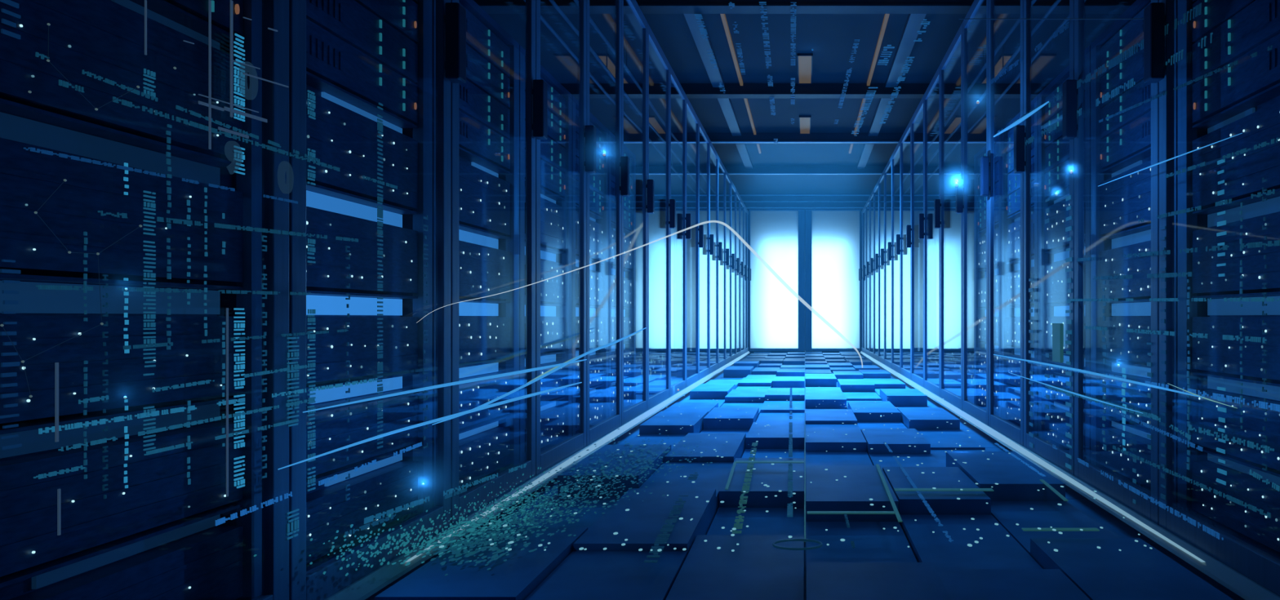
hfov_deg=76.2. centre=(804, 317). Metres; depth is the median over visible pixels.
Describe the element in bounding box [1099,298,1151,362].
server
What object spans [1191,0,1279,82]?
unit
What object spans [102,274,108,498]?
stream
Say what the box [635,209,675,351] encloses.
window
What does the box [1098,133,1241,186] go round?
trail
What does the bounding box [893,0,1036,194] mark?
overhead cable
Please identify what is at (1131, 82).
stream
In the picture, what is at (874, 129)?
duct
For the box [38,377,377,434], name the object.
stream
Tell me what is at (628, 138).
ceiling beam
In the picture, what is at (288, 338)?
stream
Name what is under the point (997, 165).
unit
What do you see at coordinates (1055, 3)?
overhead cable
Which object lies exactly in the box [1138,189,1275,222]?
stream
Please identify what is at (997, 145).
unit
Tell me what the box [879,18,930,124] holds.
stream
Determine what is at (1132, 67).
unit
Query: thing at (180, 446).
stream
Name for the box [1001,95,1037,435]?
rack
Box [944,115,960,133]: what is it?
recessed light
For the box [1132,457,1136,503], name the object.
stream
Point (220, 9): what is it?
unit
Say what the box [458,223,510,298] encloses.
server
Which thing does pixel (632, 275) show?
rack
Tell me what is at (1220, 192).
stream
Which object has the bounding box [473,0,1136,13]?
ceiling beam
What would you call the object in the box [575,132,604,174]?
unit
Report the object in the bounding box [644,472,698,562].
stream
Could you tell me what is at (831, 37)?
ceiling
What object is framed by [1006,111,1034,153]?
unit
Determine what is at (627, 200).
unit
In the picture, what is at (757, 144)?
recessed light
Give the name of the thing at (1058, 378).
server
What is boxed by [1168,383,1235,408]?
trail
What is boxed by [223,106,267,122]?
light dash
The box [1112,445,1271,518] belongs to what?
stream
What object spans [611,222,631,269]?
server
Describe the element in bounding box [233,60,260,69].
light dash
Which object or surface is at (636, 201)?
trim
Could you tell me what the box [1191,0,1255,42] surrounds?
unit
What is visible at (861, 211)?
glass door
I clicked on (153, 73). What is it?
stream
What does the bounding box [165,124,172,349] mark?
stream
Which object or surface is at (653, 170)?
ceiling beam
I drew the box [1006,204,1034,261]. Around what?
server
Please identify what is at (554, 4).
overhead cable
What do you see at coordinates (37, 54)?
stream
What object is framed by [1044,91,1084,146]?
unit
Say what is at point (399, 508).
stream
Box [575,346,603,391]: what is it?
server
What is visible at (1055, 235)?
server
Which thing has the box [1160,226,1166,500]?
stream
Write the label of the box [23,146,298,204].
stream
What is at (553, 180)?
unit
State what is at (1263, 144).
stream
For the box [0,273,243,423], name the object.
server
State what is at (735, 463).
glowing line
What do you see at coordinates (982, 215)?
unit
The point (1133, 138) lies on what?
unit
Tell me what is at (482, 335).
server
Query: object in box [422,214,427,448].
stream
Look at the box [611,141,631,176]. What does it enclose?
unit
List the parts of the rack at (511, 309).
panel, panel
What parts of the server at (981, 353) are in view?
pull handle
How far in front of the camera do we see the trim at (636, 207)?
14.05 m
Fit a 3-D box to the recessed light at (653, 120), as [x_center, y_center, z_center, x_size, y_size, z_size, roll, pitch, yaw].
[-1.700,-2.190,9.035,0.130,0.020,0.790,0,0,0]
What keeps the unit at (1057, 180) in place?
in the rack at (1043, 311)
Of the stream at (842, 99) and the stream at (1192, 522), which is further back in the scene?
the stream at (842, 99)
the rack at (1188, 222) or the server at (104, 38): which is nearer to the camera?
the server at (104, 38)
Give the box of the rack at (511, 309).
[432,0,519,506]
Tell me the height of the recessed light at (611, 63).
0.020 m
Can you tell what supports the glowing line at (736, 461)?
on the floor
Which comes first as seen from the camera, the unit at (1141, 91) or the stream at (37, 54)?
the stream at (37, 54)
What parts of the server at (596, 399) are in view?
pull handle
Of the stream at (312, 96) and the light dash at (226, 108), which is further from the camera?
the stream at (312, 96)
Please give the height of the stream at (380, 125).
0.810 m
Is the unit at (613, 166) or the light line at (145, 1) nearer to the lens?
the light line at (145, 1)
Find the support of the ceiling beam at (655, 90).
attached to the ceiling
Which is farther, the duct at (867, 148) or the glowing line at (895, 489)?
the duct at (867, 148)
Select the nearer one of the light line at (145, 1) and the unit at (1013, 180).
the light line at (145, 1)
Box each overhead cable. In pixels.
[523,0,695,193]
[548,0,706,193]
[573,0,715,194]
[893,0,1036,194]
[903,0,1061,193]
[914,0,1086,193]
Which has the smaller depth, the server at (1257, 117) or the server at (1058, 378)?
the server at (1257, 117)
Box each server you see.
[0,0,243,159]
[0,97,243,282]
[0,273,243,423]
[0,396,243,577]
[0,503,243,599]
[306,71,417,208]
[306,182,417,293]
[306,290,417,383]
[306,372,417,478]
[306,445,417,564]
[458,146,510,235]
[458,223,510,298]
[458,298,510,363]
[458,359,510,429]
[458,415,510,488]
[524,179,565,250]
[524,241,565,302]
[524,302,565,354]
[524,351,565,408]
[524,396,565,456]
[575,204,603,261]
[575,255,603,305]
[575,305,603,347]
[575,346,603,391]
[575,384,603,431]
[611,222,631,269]
[611,265,631,306]
[611,306,631,342]
[611,342,631,380]
[611,374,631,413]
[977,222,999,269]
[977,265,999,306]
[977,306,999,343]
[977,342,999,380]
[977,374,999,413]
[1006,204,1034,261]
[1006,255,1034,305]
[1006,305,1034,347]
[1006,346,1034,391]
[1006,384,1034,431]
[1044,179,1084,250]
[1044,241,1084,302]
[1044,302,1084,354]
[1044,351,1084,408]
[1044,396,1084,456]
[1099,146,1151,235]
[1099,223,1151,298]
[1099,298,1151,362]
[1099,359,1151,429]
[1099,415,1151,488]
[1191,82,1279,208]
[1191,188,1279,293]
[1191,291,1279,380]
[1191,372,1279,471]
[1191,445,1279,552]
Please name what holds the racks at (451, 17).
on the floor
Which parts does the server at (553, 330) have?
pull handle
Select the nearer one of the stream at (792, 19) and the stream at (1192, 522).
the stream at (1192, 522)
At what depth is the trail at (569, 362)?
1.90 m
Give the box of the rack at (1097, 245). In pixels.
[1090,0,1177,507]
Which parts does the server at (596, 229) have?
pull handle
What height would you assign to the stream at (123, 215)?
0.031 m
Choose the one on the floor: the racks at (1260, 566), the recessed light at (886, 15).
the racks at (1260, 566)
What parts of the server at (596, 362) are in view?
pull handle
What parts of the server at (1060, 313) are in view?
pull handle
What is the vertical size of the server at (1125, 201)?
0.236 m
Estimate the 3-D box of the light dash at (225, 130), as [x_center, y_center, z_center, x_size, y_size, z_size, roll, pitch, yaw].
[-0.979,-0.318,1.363,0.002,0.006,0.071,0,0,0]
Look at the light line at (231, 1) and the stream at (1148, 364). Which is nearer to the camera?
the light line at (231, 1)
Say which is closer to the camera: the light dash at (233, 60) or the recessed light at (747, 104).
the light dash at (233, 60)
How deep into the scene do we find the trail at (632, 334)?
2.69 m
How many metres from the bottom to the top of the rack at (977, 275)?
1.665 m
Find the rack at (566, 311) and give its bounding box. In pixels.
[519,44,572,462]
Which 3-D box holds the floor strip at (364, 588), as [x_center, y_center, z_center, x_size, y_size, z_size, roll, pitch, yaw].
[-0.983,0.603,7.450,0.030,0.034,13.200,0,0,0]
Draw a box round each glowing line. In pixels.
[724,461,736,489]
[735,460,804,463]
[804,418,805,542]
[807,511,894,514]
[875,464,902,522]
[893,488,994,491]
[1021,528,1099,531]
[1040,479,1068,501]
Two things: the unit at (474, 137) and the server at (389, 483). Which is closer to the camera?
the server at (389, 483)
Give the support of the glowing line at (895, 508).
on the floor
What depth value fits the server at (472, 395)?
2.73 m
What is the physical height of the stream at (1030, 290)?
0.745 m
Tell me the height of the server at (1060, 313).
0.206 m
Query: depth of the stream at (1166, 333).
2.04 m
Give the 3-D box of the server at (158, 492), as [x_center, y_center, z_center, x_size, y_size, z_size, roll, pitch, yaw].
[-1.347,0.255,1.270,0.510,0.201,0.578,0,0,0]
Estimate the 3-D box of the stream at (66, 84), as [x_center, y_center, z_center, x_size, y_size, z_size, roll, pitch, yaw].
[-0.994,-0.316,1.499,0.002,0.011,0.877,0,0,0]
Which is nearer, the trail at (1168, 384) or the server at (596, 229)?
the trail at (1168, 384)
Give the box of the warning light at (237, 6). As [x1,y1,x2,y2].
[235,4,239,13]
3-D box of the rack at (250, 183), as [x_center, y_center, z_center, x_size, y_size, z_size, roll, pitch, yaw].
[-1.420,-0.212,1.273,0.660,1.665,0.696,0,0,0]
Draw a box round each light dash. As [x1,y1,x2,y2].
[198,93,258,112]
[198,100,224,111]
[217,126,248,138]
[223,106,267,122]
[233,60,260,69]
[243,72,288,87]
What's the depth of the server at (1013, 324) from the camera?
4.17 m
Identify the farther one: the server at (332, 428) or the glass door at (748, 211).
the glass door at (748, 211)
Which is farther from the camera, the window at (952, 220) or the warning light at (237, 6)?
the window at (952, 220)
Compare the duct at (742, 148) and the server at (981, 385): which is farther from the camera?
the duct at (742, 148)
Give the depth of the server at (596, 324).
4.17 m
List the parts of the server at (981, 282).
pull handle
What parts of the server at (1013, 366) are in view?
pull handle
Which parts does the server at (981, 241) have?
pull handle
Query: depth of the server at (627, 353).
4.87 m
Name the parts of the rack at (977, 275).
panel, panel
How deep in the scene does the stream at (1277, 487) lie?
1.77 m
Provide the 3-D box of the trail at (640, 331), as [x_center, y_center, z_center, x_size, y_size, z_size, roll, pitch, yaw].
[-0.882,0.141,3.398,0.009,0.136,1.757,0,0,0]
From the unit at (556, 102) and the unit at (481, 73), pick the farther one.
the unit at (556, 102)
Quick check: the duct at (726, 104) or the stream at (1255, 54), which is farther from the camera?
the duct at (726, 104)
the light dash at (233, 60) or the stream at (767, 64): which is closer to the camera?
the light dash at (233, 60)
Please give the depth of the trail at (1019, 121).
3.43 m
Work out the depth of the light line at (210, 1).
1.30 m
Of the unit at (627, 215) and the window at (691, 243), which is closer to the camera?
the unit at (627, 215)
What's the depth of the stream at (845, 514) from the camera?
2.19 m
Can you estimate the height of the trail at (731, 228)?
1.648 m
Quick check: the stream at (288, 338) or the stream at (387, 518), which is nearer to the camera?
the stream at (288, 338)
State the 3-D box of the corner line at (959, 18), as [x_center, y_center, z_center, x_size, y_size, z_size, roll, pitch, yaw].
[0.817,-0.853,2.401,0.704,0.103,0.002,0,0,0]
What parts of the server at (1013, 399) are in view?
pull handle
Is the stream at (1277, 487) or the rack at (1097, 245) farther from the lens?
the rack at (1097, 245)
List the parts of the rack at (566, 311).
panel, panel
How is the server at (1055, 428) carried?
on the rack at (1043, 311)
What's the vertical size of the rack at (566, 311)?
1.665 m
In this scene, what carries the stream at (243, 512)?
attached to the racks at (451, 17)
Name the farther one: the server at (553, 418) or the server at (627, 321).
the server at (627, 321)
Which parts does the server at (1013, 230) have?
pull handle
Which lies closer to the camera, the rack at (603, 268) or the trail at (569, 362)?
the trail at (569, 362)
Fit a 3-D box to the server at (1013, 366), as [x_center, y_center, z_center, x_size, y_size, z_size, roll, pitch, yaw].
[1.347,0.255,4.067,0.510,0.201,0.563,0,0,0]
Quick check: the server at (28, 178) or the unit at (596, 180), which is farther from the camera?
the unit at (596, 180)
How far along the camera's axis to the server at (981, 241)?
4.87 m
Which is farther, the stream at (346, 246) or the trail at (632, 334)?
the trail at (632, 334)
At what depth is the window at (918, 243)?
14.12 m
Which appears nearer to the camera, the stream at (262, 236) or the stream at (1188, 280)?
the stream at (262, 236)
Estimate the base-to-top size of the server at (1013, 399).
0.181 m
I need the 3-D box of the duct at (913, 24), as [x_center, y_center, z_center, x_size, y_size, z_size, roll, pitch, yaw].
[0.805,-2.177,6.460,0.110,0.044,1.940,0,0,0]
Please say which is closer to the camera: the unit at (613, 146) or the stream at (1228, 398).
the stream at (1228, 398)
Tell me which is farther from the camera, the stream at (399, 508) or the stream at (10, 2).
the stream at (399, 508)
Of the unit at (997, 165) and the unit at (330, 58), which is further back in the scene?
the unit at (997, 165)
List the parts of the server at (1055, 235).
pull handle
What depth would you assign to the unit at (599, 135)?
4.22 m
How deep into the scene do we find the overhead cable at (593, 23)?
6.58 m
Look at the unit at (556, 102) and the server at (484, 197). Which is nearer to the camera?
the server at (484, 197)
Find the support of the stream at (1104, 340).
attached to the racks at (1260, 566)
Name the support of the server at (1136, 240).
in the rack at (1097, 245)
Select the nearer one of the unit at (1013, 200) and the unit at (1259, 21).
the unit at (1259, 21)
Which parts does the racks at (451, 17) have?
rail, rail, handle, rail, handle, rail, handle, rail, handle, rail, rail, handle, rail, rail, handle, rail, rail, handle, rail, rail, handle, rail, rail, handle, rail, rail, handle, rail, rail, handle, rail, rail, handle, rail, rail, handle, rail, rail, handle, pane, handle, pane, handle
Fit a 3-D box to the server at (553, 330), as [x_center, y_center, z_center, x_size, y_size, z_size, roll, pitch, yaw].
[-1.347,0.042,3.378,0.510,0.206,0.559,0,0,0]
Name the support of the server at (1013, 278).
in the rack at (1006, 268)
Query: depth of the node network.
1.04 m
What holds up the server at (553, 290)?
in the rack at (566, 311)
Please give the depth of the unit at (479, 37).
2.75 m
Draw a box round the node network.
[0,22,176,397]
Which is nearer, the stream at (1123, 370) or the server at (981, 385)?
the stream at (1123, 370)
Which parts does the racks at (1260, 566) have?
handle, handle, pane, pane, handle, rail, rail, handle, rail, rail, handle, rail, rail, handle, rail, rail, handle, rail, rail, handle, rail, rail, handle, rail, rail, handle, rail, rail, handle, rail, rail, handle, rail, rail, handle, rail, handle, rail, status panel, handle, rail, handle, rail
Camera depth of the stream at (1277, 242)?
2.02 m
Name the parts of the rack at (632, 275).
panel, panel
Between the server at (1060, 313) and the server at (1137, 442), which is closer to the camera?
the server at (1137, 442)
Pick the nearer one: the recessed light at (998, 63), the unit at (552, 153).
the unit at (552, 153)
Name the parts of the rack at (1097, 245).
panel, panel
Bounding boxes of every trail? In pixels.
[277,382,582,470]
[302,359,586,413]
[417,220,862,368]
[431,327,646,425]
[527,331,641,382]
[993,101,1048,137]
[993,354,1202,397]
[1008,372,1142,413]
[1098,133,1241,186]
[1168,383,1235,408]
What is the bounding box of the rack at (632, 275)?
[608,129,635,417]
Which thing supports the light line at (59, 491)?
attached to the racks at (451, 17)
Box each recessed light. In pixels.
[592,53,629,84]
[648,115,665,133]
[720,13,742,85]
[743,97,755,134]
[756,143,760,153]
[797,53,813,84]
[799,115,810,133]
[848,143,853,153]
[853,97,866,134]
[866,13,889,85]
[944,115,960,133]
[980,53,1017,84]
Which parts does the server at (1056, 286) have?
pull handle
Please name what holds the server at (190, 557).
on the rack at (250, 183)
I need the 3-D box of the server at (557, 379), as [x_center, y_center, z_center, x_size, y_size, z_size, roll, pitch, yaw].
[-1.347,0.255,3.378,0.510,0.201,0.559,0,0,0]
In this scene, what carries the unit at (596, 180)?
in the rack at (603, 268)
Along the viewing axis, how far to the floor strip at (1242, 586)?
2.36 m
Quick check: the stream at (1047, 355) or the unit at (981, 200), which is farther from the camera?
the unit at (981, 200)
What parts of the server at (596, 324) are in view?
pull handle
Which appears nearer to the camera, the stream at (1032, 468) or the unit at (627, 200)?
the stream at (1032, 468)
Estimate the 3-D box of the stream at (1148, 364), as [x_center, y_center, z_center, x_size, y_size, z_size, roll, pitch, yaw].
[0.998,0.226,2.303,0.002,0.308,0.031,0,0,0]
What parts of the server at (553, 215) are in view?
pull handle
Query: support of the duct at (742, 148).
attached to the ceiling
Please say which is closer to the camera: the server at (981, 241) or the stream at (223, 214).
the stream at (223, 214)
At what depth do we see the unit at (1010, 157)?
4.24 m
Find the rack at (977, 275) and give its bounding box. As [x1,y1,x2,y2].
[973,130,1001,417]
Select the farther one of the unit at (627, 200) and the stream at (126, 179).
the unit at (627, 200)
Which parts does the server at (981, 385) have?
pull handle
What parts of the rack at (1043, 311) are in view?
panel, panel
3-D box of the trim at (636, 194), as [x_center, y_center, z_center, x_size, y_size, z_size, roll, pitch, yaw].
[0.000,-2.169,14.075,7.800,0.018,0.050,0,0,0]
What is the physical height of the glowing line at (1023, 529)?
0.003 m
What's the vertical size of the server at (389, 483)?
0.181 m
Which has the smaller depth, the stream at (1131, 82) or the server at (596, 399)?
the stream at (1131, 82)
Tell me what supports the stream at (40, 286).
attached to the racks at (451, 17)
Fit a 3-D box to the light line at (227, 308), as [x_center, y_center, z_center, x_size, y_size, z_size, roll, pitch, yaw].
[-0.973,0.142,1.339,0.002,0.318,0.003,0,0,0]
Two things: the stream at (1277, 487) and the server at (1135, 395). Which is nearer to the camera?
the stream at (1277, 487)
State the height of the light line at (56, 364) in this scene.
0.103 m
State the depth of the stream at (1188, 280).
2.07 m
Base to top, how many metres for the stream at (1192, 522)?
0.025 m
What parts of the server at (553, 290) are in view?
pull handle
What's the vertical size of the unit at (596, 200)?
0.107 m
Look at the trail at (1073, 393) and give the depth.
2.65 m
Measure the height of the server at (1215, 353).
0.206 m
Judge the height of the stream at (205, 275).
0.247 m
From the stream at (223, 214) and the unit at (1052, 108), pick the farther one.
the unit at (1052, 108)
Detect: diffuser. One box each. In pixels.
[599,56,627,83]
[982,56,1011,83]
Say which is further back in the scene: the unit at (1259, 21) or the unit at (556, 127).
the unit at (556, 127)
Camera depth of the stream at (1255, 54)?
2.08 m
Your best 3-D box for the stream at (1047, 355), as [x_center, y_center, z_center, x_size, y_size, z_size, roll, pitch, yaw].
[0.998,-0.036,3.271,0.002,0.905,0.067,0,0,0]
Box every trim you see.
[635,194,973,195]
[635,200,973,202]
[635,207,973,208]
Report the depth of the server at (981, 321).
4.85 m
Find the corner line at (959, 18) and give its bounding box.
[959,17,1143,19]
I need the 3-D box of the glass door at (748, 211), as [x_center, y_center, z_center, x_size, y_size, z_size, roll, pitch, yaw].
[-0.988,-0.636,13.973,0.070,2.488,0.234,0,0,0]
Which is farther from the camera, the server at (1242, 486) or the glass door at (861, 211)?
the glass door at (861, 211)
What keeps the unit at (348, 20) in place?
in the rack at (423, 134)
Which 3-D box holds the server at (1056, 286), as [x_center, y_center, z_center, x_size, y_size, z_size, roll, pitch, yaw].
[1.347,-0.185,3.378,0.510,0.231,0.559,0,0,0]
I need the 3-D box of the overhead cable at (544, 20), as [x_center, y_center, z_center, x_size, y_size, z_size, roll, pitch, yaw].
[-1.760,-2.090,6.750,0.040,0.220,11.900,0,0,0]
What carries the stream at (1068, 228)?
attached to the racks at (1260, 566)
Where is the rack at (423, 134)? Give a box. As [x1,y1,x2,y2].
[306,0,432,571]
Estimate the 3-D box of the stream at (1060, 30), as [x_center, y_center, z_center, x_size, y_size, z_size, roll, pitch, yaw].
[0.994,-1.183,3.619,0.002,0.175,1.249,0,0,0]
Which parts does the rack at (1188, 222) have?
panel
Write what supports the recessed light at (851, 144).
in the ceiling
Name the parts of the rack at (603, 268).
panel, panel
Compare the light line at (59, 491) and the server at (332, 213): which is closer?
the light line at (59, 491)
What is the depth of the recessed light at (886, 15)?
6.39 m
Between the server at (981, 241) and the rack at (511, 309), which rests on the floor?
the rack at (511, 309)
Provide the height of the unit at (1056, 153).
0.107 m
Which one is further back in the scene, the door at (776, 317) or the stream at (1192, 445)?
the door at (776, 317)
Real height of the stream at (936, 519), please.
0.002 m
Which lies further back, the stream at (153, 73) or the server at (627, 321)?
the server at (627, 321)
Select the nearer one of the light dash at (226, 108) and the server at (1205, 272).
the light dash at (226, 108)
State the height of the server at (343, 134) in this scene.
0.236 m
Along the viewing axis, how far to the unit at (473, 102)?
2.73 m
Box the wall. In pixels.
[635,193,973,355]
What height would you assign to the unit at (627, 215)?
0.107 m
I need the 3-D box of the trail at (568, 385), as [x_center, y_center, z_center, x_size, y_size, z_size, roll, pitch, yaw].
[-0.856,0.242,2.168,0.010,0.014,1.752,0,0,0]
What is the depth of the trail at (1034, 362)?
2.38 m
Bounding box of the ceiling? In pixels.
[488,13,1121,193]
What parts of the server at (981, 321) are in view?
pull handle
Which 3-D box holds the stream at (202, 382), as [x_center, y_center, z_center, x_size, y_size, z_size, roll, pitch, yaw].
[-0.994,0.106,1.338,0.002,0.024,0.499,0,0,0]
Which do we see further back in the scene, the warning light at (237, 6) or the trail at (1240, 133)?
the trail at (1240, 133)
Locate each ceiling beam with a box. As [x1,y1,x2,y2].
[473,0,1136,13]
[560,83,1048,97]
[612,133,996,143]
[635,165,973,174]
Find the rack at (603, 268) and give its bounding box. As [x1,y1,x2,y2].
[572,95,608,435]
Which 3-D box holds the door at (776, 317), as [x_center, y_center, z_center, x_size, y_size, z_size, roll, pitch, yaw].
[-0.495,-0.665,14.115,0.978,2.510,0.070,0,0,0]
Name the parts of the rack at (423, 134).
panel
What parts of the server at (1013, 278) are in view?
pull handle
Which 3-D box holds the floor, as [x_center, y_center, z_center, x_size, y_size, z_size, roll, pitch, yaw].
[0.000,0.746,6.500,7.800,0.348,15.400,0,0,0]
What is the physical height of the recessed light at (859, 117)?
0.029 m
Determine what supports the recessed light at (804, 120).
in the ceiling
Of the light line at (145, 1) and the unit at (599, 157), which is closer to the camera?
the light line at (145, 1)
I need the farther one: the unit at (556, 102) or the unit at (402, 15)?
the unit at (556, 102)
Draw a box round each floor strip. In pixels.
[324,351,750,599]
[859,351,1279,599]
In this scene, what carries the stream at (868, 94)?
attached to the ceiling beam at (655, 90)
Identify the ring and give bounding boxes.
[772,538,822,550]
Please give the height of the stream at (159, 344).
0.022 m
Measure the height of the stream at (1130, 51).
0.199 m
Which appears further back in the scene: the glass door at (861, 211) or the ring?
the glass door at (861, 211)
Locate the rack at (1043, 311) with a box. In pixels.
[1037,44,1090,462]
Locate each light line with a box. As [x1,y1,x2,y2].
[54,362,58,442]
[57,488,61,535]
[144,0,146,54]
[208,0,211,149]
[226,307,228,497]
[230,0,233,117]
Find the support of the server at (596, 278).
in the rack at (603, 268)
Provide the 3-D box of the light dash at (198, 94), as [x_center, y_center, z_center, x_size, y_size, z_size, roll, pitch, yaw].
[-0.979,-0.365,1.354,0.002,0.009,0.140,0,0,0]
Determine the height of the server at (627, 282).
0.231 m
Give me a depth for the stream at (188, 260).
1.29 m
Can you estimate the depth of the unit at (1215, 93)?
2.02 m
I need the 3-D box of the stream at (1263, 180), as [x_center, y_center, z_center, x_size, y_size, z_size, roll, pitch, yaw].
[0.998,0.013,1.725,0.002,0.636,0.015,0,0,0]
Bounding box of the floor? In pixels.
[364,351,1244,599]
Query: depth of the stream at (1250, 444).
2.04 m
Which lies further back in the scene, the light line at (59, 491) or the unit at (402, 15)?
the unit at (402, 15)
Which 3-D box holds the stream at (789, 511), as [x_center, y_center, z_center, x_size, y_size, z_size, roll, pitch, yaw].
[-0.078,0.570,4.371,0.017,0.002,4.186,0,0,-1]
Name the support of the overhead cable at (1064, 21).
hanging from the ceiling
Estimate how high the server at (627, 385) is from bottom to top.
0.181 m
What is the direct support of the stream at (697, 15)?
attached to the ceiling beam at (490, 6)
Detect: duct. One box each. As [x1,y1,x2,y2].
[684,13,724,87]
[717,97,742,136]
[735,143,753,168]
[857,143,874,168]
[868,97,892,136]
[884,13,926,87]
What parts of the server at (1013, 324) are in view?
pull handle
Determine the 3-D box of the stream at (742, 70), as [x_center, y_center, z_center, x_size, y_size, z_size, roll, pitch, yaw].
[-0.505,-2.080,6.012,0.039,0.002,1.552,0,0,-2]
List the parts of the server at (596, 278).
pull handle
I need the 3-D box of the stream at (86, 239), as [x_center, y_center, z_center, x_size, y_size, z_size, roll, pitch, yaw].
[-0.998,0.052,1.103,0.002,0.343,0.005,0,0,0]
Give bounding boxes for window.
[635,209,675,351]
[686,209,742,351]
[866,209,923,351]
[933,209,973,351]
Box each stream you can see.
[0,0,22,449]
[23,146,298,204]
[33,418,298,479]
[35,52,319,161]
[35,284,311,295]
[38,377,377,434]
[57,398,315,451]
[58,79,397,189]
[78,364,307,404]
[83,231,88,479]
[97,210,358,241]
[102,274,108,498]
[123,162,129,488]
[123,328,348,349]
[142,68,155,450]
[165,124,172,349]
[186,200,191,484]
[203,186,208,336]
[215,442,422,525]
[222,213,225,446]
[233,33,244,488]
[261,235,266,478]
[287,337,299,539]
[307,89,315,491]
[344,488,466,536]
[345,245,350,500]
[364,463,526,524]
[377,102,382,448]
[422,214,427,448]
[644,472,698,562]
[693,13,725,93]
[728,1,745,74]
[732,442,757,533]
[759,1,777,142]
[786,387,792,517]
[790,1,796,124]
[834,39,859,124]
[844,513,855,548]
[851,44,894,133]
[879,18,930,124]
[883,441,953,542]
[991,21,1069,84]
[994,443,1045,476]
[996,2,1201,136]
[998,354,1279,412]
[1024,32,1213,145]
[1028,278,1033,448]
[1044,197,1050,419]
[1048,386,1274,453]
[1052,444,1223,540]
[1065,195,1071,469]
[1067,297,1279,301]
[1076,240,1279,261]
[1082,396,1203,451]
[1084,325,1266,342]
[1093,271,1191,279]
[1098,44,1272,122]
[1102,280,1106,450]
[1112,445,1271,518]
[1121,368,1126,451]
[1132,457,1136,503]
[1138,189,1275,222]
[1146,342,1151,449]
[1150,413,1279,491]
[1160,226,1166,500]
[1165,137,1279,177]
[1186,279,1191,470]
[1216,159,1226,485]
[1239,202,1243,428]
[1262,177,1266,471]
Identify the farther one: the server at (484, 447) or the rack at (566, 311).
the rack at (566, 311)
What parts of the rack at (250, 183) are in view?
panel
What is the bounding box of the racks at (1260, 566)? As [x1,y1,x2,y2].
[859,0,1279,596]
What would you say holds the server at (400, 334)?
in the rack at (423, 134)
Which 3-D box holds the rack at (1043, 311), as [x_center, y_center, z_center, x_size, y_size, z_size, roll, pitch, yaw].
[1.420,-0.212,3.381,0.660,1.665,0.677,0,0,0]
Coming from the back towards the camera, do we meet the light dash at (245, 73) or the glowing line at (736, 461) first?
the glowing line at (736, 461)
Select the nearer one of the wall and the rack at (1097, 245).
the rack at (1097, 245)
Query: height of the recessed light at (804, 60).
0.020 m
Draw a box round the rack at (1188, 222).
[1177,0,1279,559]
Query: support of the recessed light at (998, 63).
in the ceiling
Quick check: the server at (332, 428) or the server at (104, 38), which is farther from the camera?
the server at (332, 428)
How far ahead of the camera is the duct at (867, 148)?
10.55 m
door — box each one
[747,211,751,351]
[749,209,804,351]
[804,209,860,351]
[858,211,862,351]
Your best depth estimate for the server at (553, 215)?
3.48 m
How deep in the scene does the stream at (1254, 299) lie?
2.12 m
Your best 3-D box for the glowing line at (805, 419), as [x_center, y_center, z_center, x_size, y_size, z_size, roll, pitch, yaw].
[0.000,0.570,6.854,0.004,0.003,9.657,0,0,0]
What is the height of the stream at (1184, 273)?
0.036 m
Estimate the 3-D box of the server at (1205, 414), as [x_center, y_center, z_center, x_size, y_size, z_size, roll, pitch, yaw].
[1.347,0.255,1.975,0.510,0.201,0.576,0,0,0]
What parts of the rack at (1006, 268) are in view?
panel, panel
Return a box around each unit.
[164,0,243,35]
[306,0,417,82]
[306,18,417,123]
[355,0,417,42]
[458,1,510,76]
[458,79,510,138]
[458,110,510,168]
[466,44,510,107]
[524,62,565,122]
[524,91,565,146]
[524,120,565,172]
[524,150,565,197]
[575,108,603,153]
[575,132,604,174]
[575,156,603,195]
[575,180,604,216]
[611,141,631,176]
[611,161,631,194]
[611,182,631,212]
[611,201,631,231]
[977,140,999,176]
[977,160,999,194]
[977,181,999,212]
[977,201,999,231]
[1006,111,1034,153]
[1006,132,1034,174]
[1006,156,1034,195]
[1006,180,1034,216]
[1044,62,1084,122]
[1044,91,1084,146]
[1044,120,1084,172]
[1044,150,1084,197]
[1099,2,1151,76]
[1099,46,1143,107]
[1099,79,1151,138]
[1099,110,1151,168]
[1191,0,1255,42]
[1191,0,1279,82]
[1191,32,1279,123]
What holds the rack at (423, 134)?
on the floor
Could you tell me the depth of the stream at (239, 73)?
1.40 m
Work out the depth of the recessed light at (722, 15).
6.39 m
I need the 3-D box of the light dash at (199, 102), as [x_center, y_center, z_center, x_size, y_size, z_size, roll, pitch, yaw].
[-0.979,-0.349,1.311,0.002,0.007,0.055,0,0,0]

